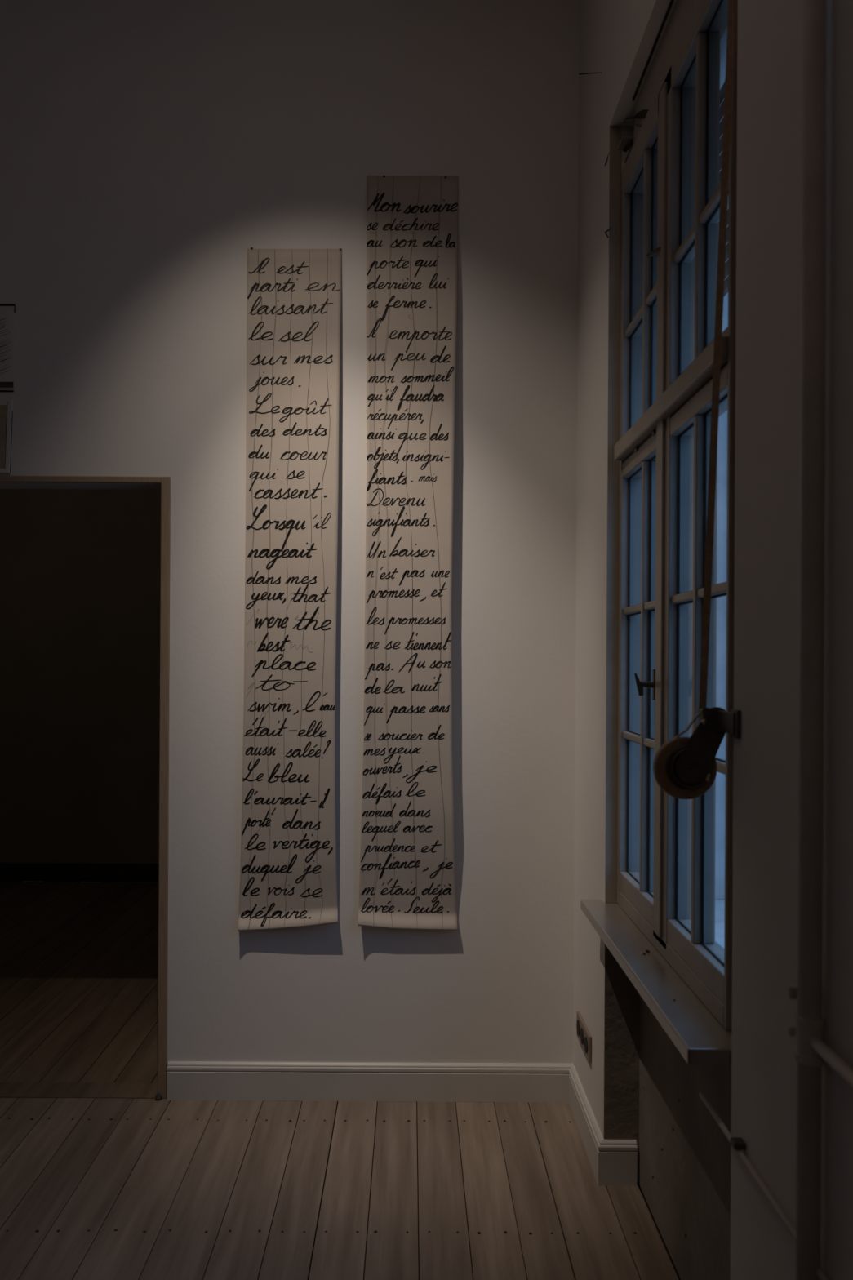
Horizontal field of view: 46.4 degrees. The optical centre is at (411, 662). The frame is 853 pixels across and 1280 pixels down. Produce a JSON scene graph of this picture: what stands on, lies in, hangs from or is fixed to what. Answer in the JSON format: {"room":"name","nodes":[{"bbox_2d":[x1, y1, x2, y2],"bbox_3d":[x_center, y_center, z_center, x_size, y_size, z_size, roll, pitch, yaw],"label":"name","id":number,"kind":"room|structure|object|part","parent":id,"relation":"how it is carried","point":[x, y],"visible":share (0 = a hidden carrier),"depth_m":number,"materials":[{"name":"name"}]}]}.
{"room":"museum","nodes":[
{"label":"museum","id":0,"kind":"room"},
{"bbox_2d":[0,488,160,863],"bbox_3d":[-2.247,-0.508,5.147,6.100,3.950,3.285,0,0,0],"label":"wall","id":1,"kind":"structure","parent":0,"point":[80,570],"depth_m":6.69,"materials":[{"name":"paint"}]},
{"bbox_2d":[0,862,159,882],"bbox_3d":[-2.258,1.407,6.680,5.900,0.120,0.020,0,0,0],"label":"baseboard","id":2,"kind":"structure","parent":1,"relation":"attached to","point":[9,872],"depth_m":6.67,"materials":[{"name":"wood"}]},
{"bbox_2d":[0,0,579,1063],"bbox_3d":[-2.167,-0.507,3.440,6.260,3.950,0.130,0,0,0],"label":"wall","id":3,"kind":"structure","parent":0,"point":[146,146],"depth_m":3.38,"materials":[{"name":"paint"}]},
{"bbox_2d":[0,399,13,473],"bbox_3d":[-1.555,-0.766,3.368,0.418,0.251,0.013,0,0,0],"label":"framed panel","id":4,"kind":"object","parent":3,"relation":"attached to","point":[6,405],"visible":1,"depth_m":3.36,"materials":[{"name":"white paper"}]},
{"bbox_2d":[0,303,15,391],"bbox_3d":[-1.608,-1.048,3.372,0.532,0.336,0.006,0,0,0],"label":"drawing","id":5,"kind":"object","parent":3,"relation":"attached to","point":[7,312],"visible":1,"depth_m":3.37,"materials":[{"name":"white paper"}]},
{"bbox_2d":[0,475,170,1099],"bbox_3d":[-1.301,0.419,3.431,0.980,2.106,0.164,0,0,0],"label":"door frame","id":6,"kind":"structure","parent":3,"relation":"in","point":[165,482],"depth_m":3.37,"materials":[{"name":"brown wood"}]},
{"bbox_2d":[237,247,342,931],"bbox_3d":[-0.409,-0.253,3.356,0.338,2.310,0.037,0,0,0],"label":"banner","id":7,"kind":"object","parent":3,"relation":"attached to","point":[288,871],"visible":1,"depth_m":3.36,"materials":[{"name":"white paper"}]},
{"bbox_2d":[166,1061,573,1102],"bbox_3d":[-0.138,1.417,3.366,1.373,0.124,0.018,0,0,0],"label":"baseboard","id":8,"kind":"structure","parent":3,"relation":"attached to","point":[186,1080],"depth_m":3.36,"materials":[{"name":"white paint"}]},
{"bbox_2d":[358,175,458,930],"bbox_3d":[-0.004,-0.376,3.355,0.334,2.552,0.044,0,0,1],"label":"banner","id":9,"kind":"object","parent":3,"relation":"attached to","point":[407,880],"visible":1,"depth_m":3.35,"materials":[{"name":"white paper"}]},
{"bbox_2d":[0,881,680,1279],"bbox_3d":[-2.169,1.526,2.470,6.280,0.122,8.640,0,0,0],"label":"floor","id":10,"kind":"structure","parent":0,"point":[102,1177],"depth_m":2.94,"materials":[{"name":"brown wood"}]},
{"bbox_2d":[573,0,852,1279],"bbox_3d":[0.771,-0.491,0.881,0.424,3.950,5.163,0,0,0],"label":"wall","id":11,"kind":"structure","parent":0,"point":[617,37],"depth_m":1.58,"materials":[{"name":"paint"}]},
{"bbox_2d":[576,1011,591,1062],"bbox_3d":[0.544,1.178,3.142,0.012,0.081,0.223,0,0,0],"label":"wall socket","id":12,"kind":"object","parent":11,"relation":"attached to","point":[583,1033],"visible":1,"depth_m":3.11,"materials":[{"name":"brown plastic"}]},
{"bbox_2d":[568,1065,637,1186],"bbox_3d":[0.586,1.421,3.090,0.110,0.124,0.534,0,0,0],"label":"baseboard","id":13,"kind":"structure","parent":11,"relation":"attached to","point":[613,1162],"depth_m":2.83,"materials":[{"name":"white paint"}]},
{"bbox_3d":[0.576,-0.423,2.840,0.032,2.215,0.004,0,0,0],"label":"jamb panel","id":14,"kind":"part","parent":11,"relation":"part of","materials":[{"name":"white paint"}]},
{"bbox_3d":[0.601,1.037,2.840,0.099,0.642,0.004,0,0,0],"label":"jamb panel","id":15,"kind":"part","parent":11,"relation":"part of","materials":[{"name":"paint"}]},
{"bbox_2d":[580,898,731,1065],"bbox_3d":[0.543,0.699,2.326,0.105,0.033,1.123,0,0,0],"label":"windowsill","id":16,"kind":"structure","parent":11,"relation":"attached to","point":[700,1037],"depth_m":2.09,"materials":[{"name":"paint"}]},
{"bbox_2d":[617,0,695,164],"bbox_3d":[0.618,-1.496,2.402,0.074,0.236,1.098,0,0,0],"label":"trim","id":17,"kind":"structure","parent":11,"relation":"attached to","point":[682,10],"depth_m":2.46,"materials":[{"name":"paint"}]},
{"bbox_2d":[614,0,737,1031],"bbox_3d":[0.600,-0.356,2.345,0.114,2.082,0.989,0,0,0],"label":"window","id":18,"kind":"structure","parent":11,"relation":"in","point":[671,188],"depth_m":2.29,"materials":[{"name":"paint"}]},
{"bbox_3d":[0.617,0.616,2.610,0.059,0.055,0.391,0,0,0],"label":"casement rail","id":19,"kind":"part","parent":18,"relation":"part of","materials":[{"name":"paint"}]},
{"bbox_3d":[0.624,-0.541,2.610,0.059,0.042,0.391,0,0,0],"label":"casement rail","id":20,"kind":"part","parent":18,"relation":"part of","materials":[{"name":"paint"}]},
{"bbox_3d":[0.583,-0.978,2.376,0.016,0.017,0.054,0,0,-24],"label":"latch knob","id":21,"kind":"part","parent":18,"relation":"part of","materials":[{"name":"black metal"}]},
{"bbox_3d":[0.589,0.053,2.411,0.006,0.075,0.018,0,0,0],"label":"handle","id":22,"kind":"part","parent":18,"relation":"part of","materials":[{"name":"black metal"}]},
{"bbox_3d":[0.591,-0.357,2.350,0.011,2.000,0.056,0,0,0],"label":"mullion moulding","id":23,"kind":"part","parent":18,"relation":"part of","materials":[{"name":"paint"}]},
{"bbox_3d":[0.616,0.665,2.337,0.060,0.042,0.937,0,0,0],"label":"frame sill","id":24,"kind":"part","parent":18,"relation":"part of","materials":[{"name":"paint"}]},
{"bbox_3d":[0.617,0.616,2.077,0.059,0.055,0.418,0,0,0],"label":"casement rail","id":25,"kind":"part","parent":18,"relation":"part of","materials":[{"name":"paint"}]},
{"bbox_3d":[0.624,-0.541,2.077,0.059,0.042,0.418,0,0,0],"label":"casement rail","id":26,"kind":"part","parent":18,"relation":"part of","materials":[{"name":"paint"}]},
{"bbox_2d":[719,82,728,296],"bbox_3d":[0.807,-1.221,2.339,0.011,0.557,0.972,0,0,0],"label":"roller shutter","id":27,"kind":"object","parent":18,"relation":"attached to","point":[722,89],"visible":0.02,"depth_m":2.56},
{"bbox_3d":[0.626,-0.626,2.077,0.056,0.022,0.418,0,0,0],"label":"casement rail","id":28,"kind":"part","parent":18,"relation":"part of","materials":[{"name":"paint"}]},
{"bbox_2d":[638,994,731,1279],"bbox_3d":[0.812,1.102,2.380,0.324,0.766,1.060,0,0,0],"label":"wall panel","id":29,"kind":"object","parent":11,"relation":"attached to","point":[685,1156],"visible":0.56,"depth_m":2.36,"materials":[{"name":"paint"}]},
{"bbox_2d":[653,0,740,799],"bbox_3d":[0.518,-0.640,1.746,0.149,1.773,0.136,0,0,0],"label":"lamp","id":30,"kind":"object","parent":11,"relation":"attached to","point":[684,767],"visible":1,"depth_m":1.80,"materials":[{"name":"black metal"}]},
{"bbox_3d":[0.521,0.148,1.784,0.098,0.139,0.008,0,0,0],"label":"swivel arm","id":31,"kind":"part","parent":30,"relation":"part of","materials":[{"name":"black metal"}]},
{"bbox_2d":[715,133,728,947],"bbox_3d":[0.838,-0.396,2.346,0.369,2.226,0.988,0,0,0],"label":"window pane","id":32,"kind":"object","parent":11,"relation":"attached to","point":[722,420],"depth_m":2.83,"materials":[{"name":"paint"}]},
{"bbox_3d":[0.832,0.695,2.345,0.369,0.044,0.987,0,0,0],"label":"sill","id":33,"kind":"part","parent":32,"relation":"part of","materials":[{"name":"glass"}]},
{"bbox_2d":[698,1091,829,1279],"bbox_3d":[0.542,0.802,1.030,0.020,0.022,1.660,0,0,0],"label":"pipe","id":34,"kind":"object","parent":11,"relation":"attached to","point":[738,1144],"visible":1,"depth_m":1.58,"materials":[{"name":"black metal"}]},
{"bbox_2d":[787,0,852,1279],"bbox_3d":[0.540,-0.492,0.881,0.040,3.950,0.962,0,0,0],"label":"pipe","id":35,"kind":"object","parent":11,"relation":"attached to","point":[811,1052],"visible":1,"depth_m":1.32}
]}

